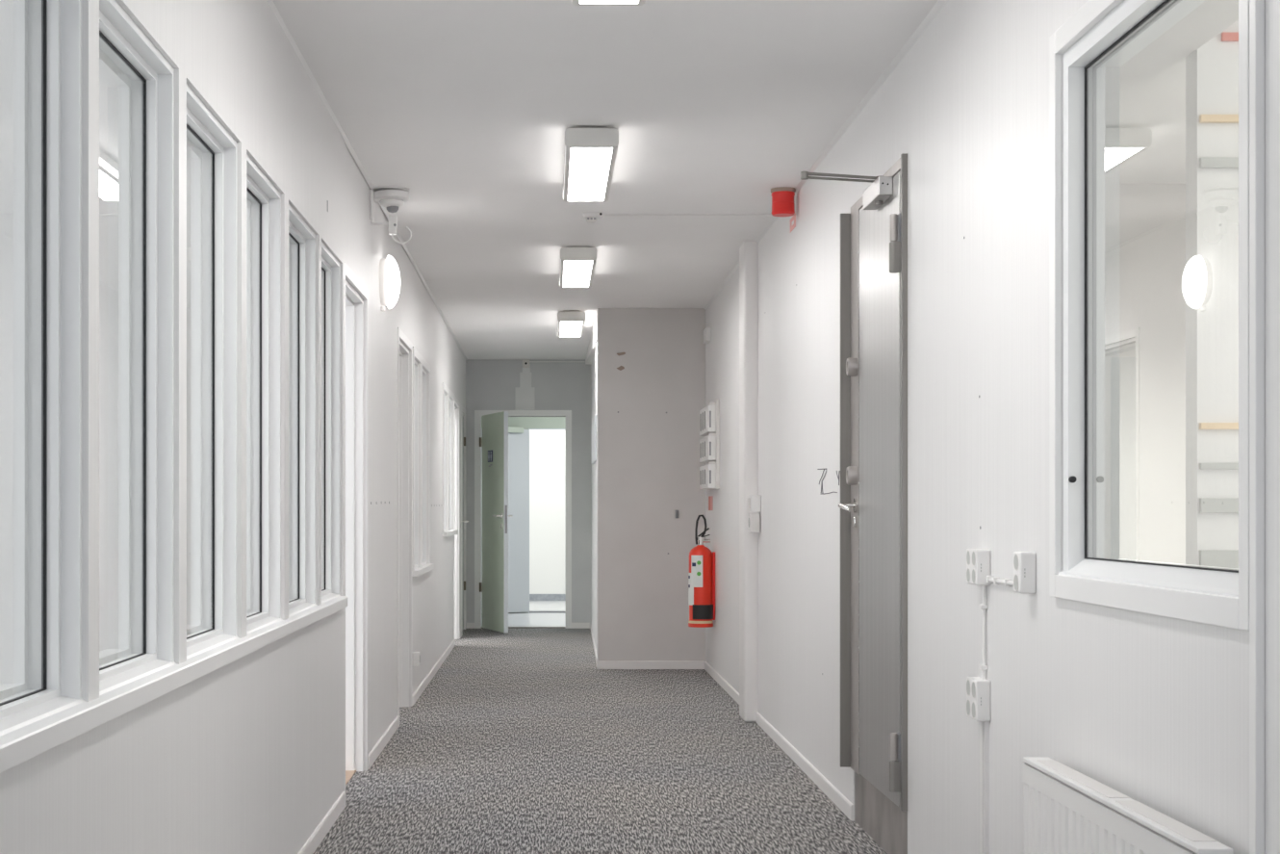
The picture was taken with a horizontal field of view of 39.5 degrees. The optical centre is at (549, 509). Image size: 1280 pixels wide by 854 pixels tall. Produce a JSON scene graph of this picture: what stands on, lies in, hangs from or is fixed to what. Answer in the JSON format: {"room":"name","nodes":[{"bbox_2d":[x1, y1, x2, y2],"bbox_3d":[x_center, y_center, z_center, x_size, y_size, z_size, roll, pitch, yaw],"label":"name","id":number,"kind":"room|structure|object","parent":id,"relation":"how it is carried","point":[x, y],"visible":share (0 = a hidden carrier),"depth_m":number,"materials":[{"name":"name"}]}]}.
{"room":"office corridor","nodes":[
{"label":"office corridor","id":0,"kind":"room"},
{"bbox_2d":[99,193,107,651],"bbox_3d":[-2.768,-0.149,7.650,3.665,2.600,19.300,0,0,0],"label":"wall","id":1,"kind":"structure","parent":0,"point":[103,197],"depth_m":8.15,"materials":[{"name":"white paint"}]},
{"bbox_2d":[0,592,347,772],"bbox_3d":[-0.860,0.344,4.530,0.161,0.061,4.660,0,0,0],"label":"trim","id":2,"kind":"structure","parent":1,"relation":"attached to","point":[29,732],"depth_m":3.39,"materials":[{"name":"white paint"}]},
{"bbox_2d":[0,0,465,853],"bbox_3d":[-0.867,-0.149,7.600,0.136,2.600,19.200,0,0,0],"label":"wall","id":3,"kind":"structure","parent":0,"point":[246,755],"depth_m":4.97,"materials":[{"name":"white paint"}]},
{"bbox_2d":[0,0,81,718],"bbox_3d":[-0.875,-0.295,2.723,0.129,1.313,0.725,0,0,0],"label":"window","id":4,"kind":"structure","parent":3,"relation":"in","point":[40,40],"depth_m":3.05,"materials":[{"name":"white paint"}]},
{"bbox_2d":[99,0,174,680],"bbox_3d":[-0.875,-0.295,3.498,0.129,1.313,0.681,0,0,0],"label":"window","id":5,"kind":"structure","parent":3,"relation":"in","point":[139,79],"depth_m":3.80,"materials":[{"name":"white paint"}]},
{"bbox_2d":[186,83,236,647],"bbox_3d":[-0.875,-0.295,4.267,0.129,1.313,0.696,0,0,0],"label":"window","id":6,"kind":"structure","parent":3,"relation":"in","point":[211,149],"depth_m":4.54,"materials":[{"name":"white paint"}]},
{"bbox_2d":[246,153,281,624],"bbox_3d":[-0.875,-0.295,5.032,0.129,1.313,0.670,0,0,0],"label":"window","id":7,"kind":"structure","parent":3,"relation":"in","point":[263,198],"depth_m":5.33,"materials":[{"name":"white paint"}]},
{"bbox_2d":[288,203,315,608],"bbox_3d":[-0.875,-0.295,5.815,0.129,1.313,0.710,0,0,0],"label":"window","id":8,"kind":"structure","parent":3,"relation":"in","point":[301,238],"depth_m":6.14,"materials":[{"name":"white paint"}]},
{"bbox_2d":[297,791,345,853],"bbox_3d":[-0.795,1.122,2.447,0.010,0.058,8.895,0,0,0],"label":"baseboard","id":9,"kind":"structure","parent":3,"relation":"attached to","point":[310,846],"depth_m":6.25,"materials":[{"name":"white paint"}]},
{"bbox_2d":[321,241,339,595],"bbox_3d":[-0.875,-0.295,6.559,0.129,1.313,0.653,0,0,0],"label":"window","id":10,"kind":"structure","parent":3,"relation":"in","point":[330,266],"depth_m":6.85,"materials":[{"name":"white paint"}]},
{"bbox_2d":[344,261,368,770],"bbox_3d":[-1.281,0.091,7.424,0.958,2.120,0.902,0,0,0],"label":"door","id":11,"kind":"structure","parent":3,"relation":"in","point":[354,303],"depth_m":7.81,"materials":[{"name":"white paint"}]},
{"bbox_2d":[266,0,467,359],"bbox_3d":[-0.796,-1.443,7.600,0.012,0.012,19.200,0,0,0],"label":"trim","id":12,"kind":"structure","parent":3,"relation":"attached to","point":[270,3],"depth_m":6.85,"materials":[{"name":"white paint"}]},
{"bbox_2d":[368,715,399,768],"bbox_3d":[-0.803,1.122,8.665,0.010,0.058,1.570,0,0,0],"label":"baseboard","id":13,"kind":"structure","parent":3,"relation":"attached to","point":[384,739],"depth_m":8.55,"materials":[{"name":"white paint"}]},
{"bbox_2d":[369,185,409,222],"bbox_3d":[-0.722,-1.377,8.057,0.173,0.145,0.175,0,0,0],"label":"security camera","id":14,"kind":"object","parent":3,"relation":"attached to","point":[391,197],"visible":1,"depth_m":8.00,"materials":[{"name":"white plastic"}]},
{"bbox_2d":[379,255,400,311],"bbox_3d":[-0.762,-1.083,8.520,0.092,0.268,0.256,0,0,0],"label":"wall lamp","id":15,"kind":"object","parent":3,"relation":"attached to","point":[389,271],"visible":1,"depth_m":8.43,"materials":[{"name":"white plastic"}]},
{"bbox_2d":[370,215,411,243],"bbox_3d":[-0.715,-1.263,8.047,0.185,0.128,0.045,0,0,0],"label":"cable box","id":16,"kind":"object","parent":3,"relation":"attached to","point":[393,219],"visible":1,"depth_m":8.03,"materials":[{"name":"white plastic"}]},
{"bbox_2d":[397,327,412,715],"bbox_3d":[-1.251,0.091,9.935,0.898,2.120,0.960,0,0,0],"label":"door","id":17,"kind":"structure","parent":3,"relation":"in","point":[402,351],"depth_m":10.35,"materials":[{"name":"white paint"}]},
{"bbox_2d":[414,359,418,567],"bbox_3d":[-0.883,-0.274,10.815,0.129,1.270,0.570,0,0,0],"label":"window","id":18,"kind":"structure","parent":3,"relation":"in","point":[416,362],"depth_m":11.08,"materials":[{"name":"white paint"}]},
{"bbox_2d":[412,651,420,665],"bbox_3d":[-0.788,0.886,10.537,0.040,0.080,0.075,0,0,0],"label":"wall socket","id":19,"kind":"object","parent":3,"relation":"attached to","point":[416,654],"visible":0.98,"depth_m":10.50,"materials":[{"name":"white plastic"}]},
{"bbox_2d":[412,346,434,576],"bbox_3d":[-0.791,-0.281,11.185,0.034,1.355,1.410,0,0,0],"label":"trim","id":20,"kind":"structure","parent":3,"relation":"attached to","point":[425,568],"depth_m":11.10,"materials":[{"name":"white paint"}]},
{"bbox_2d":[422,368,426,564],"bbox_3d":[-0.883,-0.274,11.505,0.129,1.270,0.670,0,0,0],"label":"window","id":21,"kind":"structure","parent":3,"relation":"in","point":[423,371],"depth_m":11.82,"materials":[{"name":"white paint"}]},
{"bbox_2d":[412,639,454,705],"bbox_3d":[-0.803,1.122,12.680,0.010,0.058,4.520,0,0,0],"label":"baseboard","id":22,"kind":"structure","parent":3,"relation":"attached to","point":[435,668],"depth_m":12.03,"materials":[{"name":"white paint"}]},
{"bbox_2d":[444,393,445,531],"bbox_3d":[-0.883,-0.369,13.770,0.129,1.080,0.580,0,0,0],"label":"window","id":23,"kind":"structure","parent":3,"relation":"in","point":[445,394],"depth_m":14.04,"materials":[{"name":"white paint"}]},
{"bbox_2d":[442,382,457,536],"bbox_3d":[-0.791,-0.377,14.180,0.034,1.165,1.500,0,0,0],"label":"trim","id":24,"kind":"structure","parent":3,"relation":"attached to","point":[446,388],"depth_m":14.06,"materials":[{"name":"white paint"}]},
{"bbox_2d":[449,398,451,530],"bbox_3d":[-0.883,-0.369,14.550,0.129,1.080,0.660,0,0,0],"label":"window","id":25,"kind":"structure","parent":3,"relation":"in","point":[449,398],"depth_m":14.86,"materials":[{"name":"white paint"}]},
{"bbox_2d":[453,396,460,639],"bbox_3d":[-1.251,0.099,15.395,0.898,2.105,0.900,0,0,0],"label":"door","id":26,"kind":"structure","parent":3,"relation":"in","point":[456,401],"depth_m":15.78,"materials":[{"name":"white paint"}]},
{"bbox_2d":[461,405,468,629],"bbox_3d":[-0.844,0.099,16.700,0.187,2.105,0.770,0,0,0],"label":"door","id":27,"kind":"structure","parent":3,"relation":"in","point":[463,408],"depth_m":16.93,"materials":[{"name":"white paint"}]},
{"bbox_2d":[345,769,356,784],"bbox_3d":[-0.975,1.148,7.410,0.250,0.006,0.840,0,0,0],"label":"trim","id":28,"kind":"structure","parent":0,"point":[348,773],"depth_m":7.68,"materials":[{"name":"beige wood"}]},
{"bbox_2d":[481,416,565,612],"bbox_3d":[0.000,-0.149,19.850,4.400,2.600,0.100,0,0,0],"label":"wall","id":29,"kind":"structure","parent":0,"point":[526,422],"depth_m":19.80,"materials":[{"name":"grey paint"}]},
{"bbox_2d":[481,426,565,613],"bbox_3d":[-0.215,0.121,19.742,1.698,2.060,0.317,0,0,-14],"label":"door","id":30,"kind":"structure","parent":29,"relation":"in","point":[518,437],"depth_m":19.71,"materials":[{"name":"white paint"}]},
{"bbox_2d":[465,358,590,628],"bbox_3d":[-0.168,-0.149,17.249,1.535,2.600,0.102,0,0,0],"label":"wall","id":31,"kind":"structure","parent":0,"point":[491,384],"depth_m":17.20,"materials":[{"name":"white paint"}]},
{"bbox_2d":[474,409,571,632],"bbox_3d":[-0.255,0.096,16.853,0.940,2.110,0.895,0,0,0],"label":"door","id":32,"kind":"structure","parent":31,"relation":"in","point":[494,441],"depth_m":17.00,"materials":[{"name":"white paint"}]},
{"bbox_2d":[481,626,565,628],"bbox_3d":[-0.255,1.145,17.245,0.820,0.012,0.110,0,0,0],"label":"trim","id":33,"kind":"structure","parent":31,"relation":"attached to","point":[481,627],"depth_m":17.19,"materials":[{"name":"grey metal"}]},
{"bbox_2d":[522,359,529,367],"bbox_3d":[-0.229,-1.407,17.183,0.067,0.075,0.032,0,0,0],"label":"wall box","id":34,"kind":"object","parent":31,"relation":"attached to","point":[525,363],"visible":1,"depth_m":17.17,"materials":[{"name":"white plastic"}]},
{"bbox_2d":[466,622,589,628],"bbox_3d":[-0.205,1.123,17.195,1.190,0.055,0.010,0,0,0],"label":"baseboard","id":35,"kind":"structure","parent":31,"relation":"attached to","point":[469,625],"depth_m":17.19,"materials":[{"name":"white paint"}]},
{"bbox_2d":[529,360,585,361],"bbox_3d":[0.072,-1.426,17.194,0.535,0.012,0.012,0,0,0],"label":"cable","id":36,"kind":"object","parent":31,"relation":"attached to","point":[529,361],"visible":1,"depth_m":17.19,"materials":[{"name":"white plastic"}]},
{"bbox_2d":[529,429,565,593],"bbox_3d":[0.000,-0.149,21.150,4.400,2.600,2.500,0,0,0],"label":"wall","id":37,"kind":"structure","parent":0,"point":[547,447],"depth_m":22.30,"materials":[{"name":"white paint"}]},
{"bbox_2d":[529,593,565,600],"bbox_3d":[0.000,1.106,22.294,4.200,0.090,0.012,0,0,0],"label":"baseboard","id":38,"kind":"structure","parent":37,"relation":"attached to","point":[532,597],"depth_m":22.29,"materials":[{"name":"grey plastic"}]},
{"bbox_2d":[529,610,565,612],"bbox_3d":[0.193,1.142,19.850,0.835,0.018,0.140,0,0,0],"label":"trim","id":39,"kind":"structure","parent":37,"relation":"attached to","point":[529,610],"depth_m":19.81,"materials":[{"name":"grey plastic"}]},
{"bbox_2d":[590,341,597,656],"bbox_3d":[0.475,-0.149,15.065,0.249,2.600,4.270,0,0,0],"label":"wall","id":40,"kind":"structure","parent":0,"point":[594,367],"depth_m":14.97,"materials":[{"name":"white paint"}]},
{"bbox_2d":[585,309,597,364],"bbox_3d":[0.383,-1.349,15.070,0.075,0.220,4.240,0,0,0],"label":"trim","id":41,"kind":"structure","parent":40,"relation":"attached to","point":[594,335],"depth_m":14.32,"materials":[{"name":"white paint"}]},
{"bbox_2d":[589,622,597,667],"bbox_3d":[0.373,1.123,15.000,0.006,0.055,4.380,0,0,1],"label":"baseboard","id":42,"kind":"structure","parent":40,"relation":"attached to","point":[590,623],"depth_m":14.45,"materials":[{"name":"white paint"}]},
{"bbox_2d":[591,414,596,463],"bbox_3d":[0.365,-0.539,13.975,0.040,0.340,1.250,0,0,0],"label":"upper cabinet","id":43,"kind":"object","parent":40,"relation":"attached to","point":[594,422],"visible":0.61,"depth_m":13.71,"materials":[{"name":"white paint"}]},
{"bbox_2d":[313,600,887,853],"bbox_3d":[0.000,1.200,10.200,4.400,0.102,24.400,0,0,0],"label":"floor","id":44,"kind":"structure","parent":0,"point":[518,742],"depth_m":7.83,"materials":[{"name":"grey carpet"}]},
{"bbox_2d":[598,307,705,661],"bbox_3d":[0.738,-0.149,12.869,0.774,2.600,0.122,0,0,0],"label":"wall","id":45,"kind":"structure","parent":0,"point":[652,361],"depth_m":12.81,"materials":[{"name":"beige paint"}]},
{"bbox_2d":[597,307,598,661],"bbox_3d":[0.348,-0.149,12.812,0.006,2.600,0.016,0,0,0],"label":"trim","id":46,"kind":"structure","parent":45,"relation":"attached to","point":[598,308],"depth_m":12.80,"materials":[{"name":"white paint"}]},
{"bbox_2d":[597,661,704,668],"bbox_3d":[0.730,1.122,12.804,0.770,0.058,0.012,0,0,0],"label":"baseboard","id":47,"kind":"structure","parent":45,"relation":"attached to","point":[601,664],"depth_m":12.80,"materials":[{"name":"white paint"}]},
{"bbox_2d":[99,0,1238,358],"bbox_3d":[0.700,-1.699,7.650,10.600,0.500,19.300,0,0,0],"label":"ceiling","id":48,"kind":"structure","parent":0,"point":[468,107],"depth_m":6.67,"materials":[{"name":"white paint"}]},
{"bbox_2d":[557,310,585,336],"bbox_3d":[0.160,-1.408,13.530,0.202,0.082,1.200,0,0,0],"label":"ceiling lamp","id":49,"kind":"object","parent":48,"relation":"attached to","point":[571,323],"visible":1,"depth_m":13.14,"materials":[{"name":"white plastic"}]},
{"bbox_2d":[560,321,582,336],"bbox_3d":[0.160,-1.373,13.530,0.158,0.008,1.160,0,0,0],"label":"diffuser","id":50,"kind":"object","parent":49,"relation":"attached to","point":[567,328],"depth_m":13.51,"materials":[{"name":"white plastic"}]},
{"bbox_2d":[559,246,596,287],"bbox_3d":[0.160,-1.408,10.365,0.202,0.082,1.200,0,0,0],"label":"ceiling lamp","id":51,"kind":"object","parent":48,"relation":"attached to","point":[577,264],"visible":1,"depth_m":10.02,"materials":[{"name":"white plastic"}]},
{"bbox_2d":[563,260,592,286],"bbox_3d":[0.160,-1.373,10.365,0.158,0.008,1.160,0,0,0],"label":"diffuser","id":52,"kind":"object","parent":51,"relation":"attached to","point":[576,273],"depth_m":10.34,"materials":[{"name":"white plastic"}]},
{"bbox_2d":[563,128,618,202],"bbox_3d":[0.160,-1.408,7.305,0.202,0.082,1.200,0,0,0],"label":"ceiling lamp","id":53,"kind":"object","parent":48,"relation":"attached to","point":[591,153],"visible":1,"depth_m":7.04,"materials":[{"name":"white plastic"}]},
{"bbox_2d":[567,148,612,200],"bbox_3d":[0.160,-1.373,7.305,0.158,0.008,1.160,0,0,0],"label":"diffuser","id":54,"kind":"object","parent":53,"relation":"attached to","point":[589,169],"depth_m":7.26,"materials":[{"name":"white plastic"}]},
{"bbox_2d":[583,211,604,223],"bbox_3d":[0.215,-1.426,8.719,0.104,0.046,0.106,0,0,0],"label":"smoke detector","id":55,"kind":"object","parent":48,"relation":"attached to","point":[591,217],"visible":1,"depth_m":8.68,"materials":[{"name":"white plastic"}]},
{"bbox_2d":[571,0,645,5],"bbox_3d":[0.160,-1.408,4.230,0.202,0.082,1.200,0,0,0],"label":"ceiling lamp","id":56,"kind":"object","parent":48,"relation":"attached to","point":[575,2],"visible":1,"depth_m":4.80,"materials":[{"name":"white plastic"}]},
{"bbox_2d":[579,0,638,2],"bbox_3d":[0.160,-1.373,4.230,0.158,0.008,1.160,0,0,0],"label":"diffuser","id":57,"kind":"object","parent":56,"relation":"attached to","point":[580,1],"depth_m":4.79,"materials":[{"name":"white plastic"}]},
{"bbox_2d":[604,213,771,215],"bbox_3d":[0.688,-1.445,8.725,0.841,0.010,0.010,0,0,1],"label":"conduit","id":58,"kind":"object","parent":48,"relation":"attached to","point":[604,214],"visible":0.79,"depth_m":8.72,"materials":[{"name":"white plastic"}]},
{"bbox_2d":[770,186,795,216],"bbox_3d":[1.058,-1.390,8.050,0.112,0.118,0.112,0,0,0],"label":"fire alarm","id":59,"kind":"object","parent":48,"relation":"attached to","point":[782,197],"depth_m":8.01,"materials":[{"name":"red plastic"}]},
{"bbox_2d":[705,0,1279,853],"bbox_3d":[1.183,-0.149,5.465,0.123,2.600,14.930,0,0,0],"label":"wall","id":60,"kind":"structure","parent":0,"point":[1154,709],"depth_m":4.78,"materials":[{"name":"white paint"}]},
{"bbox_2d":[688,513,715,627],"bbox_3d":[1.034,0.417,12.098,0.182,0.763,0.174,0,0,0],"label":"fire extinguisher","id":61,"kind":"object","parent":60,"relation":"attached to","point":[702,561],"visible":1,"depth_m":12.04,"materials":[{"name":"red metal"}]},
{"bbox_2d":[703,327,711,343],"bbox_3d":[1.107,-1.222,12.490,0.035,0.095,0.220,0,0,0],"label":"box","id":62,"kind":"object","parent":60,"relation":"attached to","point":[707,330],"visible":1,"depth_m":12.38,"materials":[{"name":"white plastic"}]},
{"bbox_2d":[708,495,712,510],"bbox_3d":[1.124,-0.042,12.407,0.002,0.098,0.296,0,0,0],"label":"wall label","id":63,"kind":"object","parent":60,"relation":"attached to","point":[709,497],"visible":1,"depth_m":12.39,"materials":[{"name":"pink"}]},
{"bbox_2d":[706,399,719,489],"bbox_3d":[1.114,-0.429,12.135,0.022,0.590,0.770,0,0,0],"label":"board","id":64,"kind":"object","parent":60,"relation":"attached to","point":[717,401],"visible":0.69,"depth_m":11.75,"materials":[{"name":"white plastic"}]},
{"bbox_2d":[699,402,716,435],"bbox_3d":[1.077,-0.613,12.130,0.052,0.198,0.661,0,0,0],"label":"control box","id":65,"kind":"object","parent":64,"relation":"attached to","point":[707,414],"visible":0.99,"depth_m":11.81,"materials":[{"name":"white plastic"}]},
{"bbox_2d":[699,433,716,462],"bbox_3d":[1.077,-0.417,12.130,0.052,0.180,0.661,0,0,0],"label":"control box","id":66,"kind":"object","parent":64,"relation":"attached to","point":[707,445],"visible":1,"depth_m":11.81,"materials":[{"name":"white plastic"}]},
{"bbox_2d":[699,460,716,488],"bbox_3d":[1.077,-0.229,12.130,0.052,0.176,0.661,0,0,0],"label":"control box","id":67,"kind":"object","parent":64,"relation":"attached to","point":[707,473],"visible":1,"depth_m":11.81,"materials":[{"name":"white plastic"}]},
{"bbox_2d":[704,661,739,704],"bbox_3d":[1.120,1.122,11.340,0.010,0.058,2.920,0,0,0],"label":"baseboard","id":68,"kind":"structure","parent":60,"relation":"attached to","point":[718,678],"depth_m":11.44,"materials":[{"name":"white paint"}]},
{"bbox_2d":[739,240,757,721],"bbox_3d":[1.093,-0.159,9.740,0.083,2.620,0.280,0,0,0],"label":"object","id":69,"kind":"structure","parent":60,"relation":"attached to","point":[748,250],"depth_m":9.60,"materials":[{"name":"white paint"}]},
{"bbox_2d":[748,512,760,532],"bbox_3d":[1.092,0.071,9.498,0.054,0.100,0.085,0,0,0],"label":"wall socket","id":70,"kind":"object","parent":60,"relation":"attached to","point":[754,518],"visible":1,"depth_m":9.46,"materials":[{"name":"white plastic"}]},
{"bbox_2d":[747,494,761,511],"bbox_3d":[1.095,-0.030,9.498,0.061,0.089,0.085,0,0,0],"label":"wall switch","id":71,"kind":"object","parent":60,"relation":"attached to","point":[755,500],"visible":1,"depth_m":9.46,"materials":[{"name":"white plastic"}]},
{"bbox_2d":[790,213,795,231],"bbox_3d":[1.124,-1.322,8.214,0.002,0.060,0.195,0,0,0],"label":"wall label","id":72,"kind":"object","parent":60,"relation":"attached to","point":[793,218],"visible":1,"depth_m":8.19,"materials":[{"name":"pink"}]},
{"bbox_2d":[756,711,853,819],"bbox_3d":[1.120,1.122,8.088,0.010,0.058,3.025,0,0,0],"label":"baseboard","id":73,"kind":"structure","parent":60,"relation":"attached to","point":[817,777],"depth_m":7.64,"materials":[{"name":"white paint"}]},
{"bbox_2d":[703,0,947,309],"bbox_3d":[1.118,-1.442,5.405,0.018,0.014,14.810,0,0,0],"label":"trim","id":74,"kind":"structure","parent":60,"relation":"attached to","point":[938,6],"depth_m":6.30,"materials":[{"name":"white paint"}]},
{"bbox_2d":[800,153,907,853],"bbox_3d":[1.022,0.017,6.079,0.405,2.268,0.991,0,0,0],"label":"door","id":75,"kind":"structure","parent":60,"relation":"in","point":[873,504],"depth_m":5.99,"materials":[{"name":"metal"}]},
{"bbox_2d":[966,676,990,720],"bbox_3d":[1.106,0.489,4.591,0.037,0.104,0.119,0,0,0],"label":"wall socket","id":76,"kind":"object","parent":60,"relation":"attached to","point":[978,689],"visible":1,"depth_m":4.53,"materials":[{"name":"white plastic"}]},
{"bbox_2d":[966,548,990,585],"bbox_3d":[1.106,0.148,4.591,0.037,0.091,0.119,0,0,0],"label":"wall socket","id":77,"kind":"object","parent":60,"relation":"attached to","point":[978,560],"visible":1,"depth_m":4.53,"materials":[{"name":"white plastic"}]},
{"bbox_2d":[978,585,987,679],"bbox_3d":[1.117,0.316,4.575,0.017,0.243,0.024,0,0,0],"label":"cable","id":78,"kind":"object","parent":60,"relation":"attached to","point":[984,606],"visible":1,"depth_m":4.57,"materials":[{"name":"white plastic"}]},
{"bbox_2d":[979,720,989,853],"bbox_3d":[1.119,0.817,4.575,0.011,0.552,0.050,0,0,0],"label":"duct","id":79,"kind":"object","parent":60,"relation":"attached to","point":[984,725],"visible":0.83,"depth_m":4.55,"materials":[{"name":"white plastic"}]},
{"bbox_2d":[986,575,1013,586],"bbox_3d":[1.117,0.178,4.352,0.016,0.019,0.360,0,0,0],"label":"cable","id":80,"kind":"object","parent":60,"relation":"attached to","point":[989,578],"visible":0.73,"depth_m":4.42,"materials":[{"name":"white plastic"}]},
{"bbox_2d":[1013,551,1035,592],"bbox_3d":[1.105,0.146,4.140,0.039,0.095,0.065,0,0,0],"label":"wall socket","id":81,"kind":"object","parent":60,"relation":"attached to","point":[1024,562],"visible":1,"depth_m":4.11,"materials":[{"name":"white plastic"}]},
{"bbox_2d":[1023,756,1232,853],"bbox_3d":[1.079,0.791,3.366,0.087,0.501,1.054,0,0,0],"label":"radiator","id":82,"kind":"object","parent":60,"relation":"attached to","point":[1066,810],"visible":1,"depth_m":3.43,"materials":[{"name":"white metal"}]},
{"bbox_2d":[1049,0,1249,631],"bbox_3d":[1.177,-0.427,3.388,0.135,1.243,1.124,0,0,0],"label":"window","id":83,"kind":"structure","parent":60,"relation":"in","point":[1112,73],"depth_m":3.68,"materials":[{"name":"white paint"}]},
{"bbox_2d":[1249,0,1264,853],"bbox_3d":[1.117,-0.149,2.808,0.015,2.600,0.027,0,0,0],"label":"trim","id":84,"kind":"structure","parent":60,"relation":"attached to","point":[1256,7],"depth_m":2.80,"materials":[{"name":"white paint"}]},
{"bbox_2d":[1142,183,1185,563],"bbox_3d":[3.672,-0.399,5.200,4.855,3.100,10.000,0,0,0],"label":"wall","id":85,"kind":"structure","parent":0,"point":[1164,472],"depth_m":10.10,"materials":[{"name":"white paint"}]},
{"bbox_2d":[1185,20,1238,564],"bbox_3d":[4.020,-0.349,5.650,3.960,3.000,0.100,0,0,0],"label":"wall partition","id":86,"kind":"structure","parent":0,"point":[1212,70],"depth_m":5.60,"materials":[{"name":"white paint"}]},
{"bbox_2d":[1199,549,1238,567],"bbox_3d":[2.723,0.156,5.590,1.355,0.056,0.019,0,0,0],"label":"wall shelf","id":87,"kind":"object","parent":86,"relation":"attached to","point":[1229,558],"visible":0.55,"depth_m":5.58,"materials":[{"name":"grey paint"}]},
{"bbox_2d":[1199,497,1238,512],"bbox_3d":[2.723,-0.012,5.590,1.355,0.047,0.019,0,0,0],"label":"wall shelf","id":88,"kind":"object","parent":86,"relation":"attached to","point":[1206,504],"visible":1,"depth_m":5.58,"materials":[{"name":"grey paint"}]},
{"bbox_2d":[1199,156,1238,168],"bbox_3d":[2.723,-1.089,5.590,1.355,0.032,0.019,0,0,0],"label":"wall shelf","id":89,"kind":"object","parent":86,"relation":"attached to","point":[1204,162],"visible":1,"depth_m":5.58,"materials":[{"name":"grey paint"}]},
{"bbox_2d":[1199,114,1238,123],"bbox_3d":[2.723,-1.228,5.590,1.355,0.023,0.019,0,0,0],"label":"wall shelf","id":90,"kind":"object","parent":86,"relation":"attached to","point":[1203,118],"visible":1,"depth_m":5.58,"materials":[{"name":"beige wood"}]},
{"bbox_2d":[1199,422,1238,429],"bbox_3d":[2.723,-0.262,5.590,1.355,0.020,0.019,0,0,0],"label":"wall shelf","id":91,"kind":"object","parent":86,"relation":"attached to","point":[1202,425],"visible":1,"depth_m":5.58,"materials":[{"name":"beige wood"}]},
{"bbox_2d":[1199,462,1238,469],"bbox_3d":[2.723,-0.136,5.590,1.355,0.020,0.019,0,0,0],"label":"wall shelf","id":92,"kind":"object","parent":86,"relation":"attached to","point":[1202,466],"visible":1,"depth_m":5.58,"materials":[{"name":"grey paint"}]},
{"bbox_2d":[1221,32,1238,41],"bbox_3d":[2.257,-1.486,5.592,0.285,0.024,0.014,0,0,0],"label":"sticker","id":93,"kind":"object","parent":86,"relation":"attached to","point":[1225,37],"visible":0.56,"depth_m":5.59,"materials":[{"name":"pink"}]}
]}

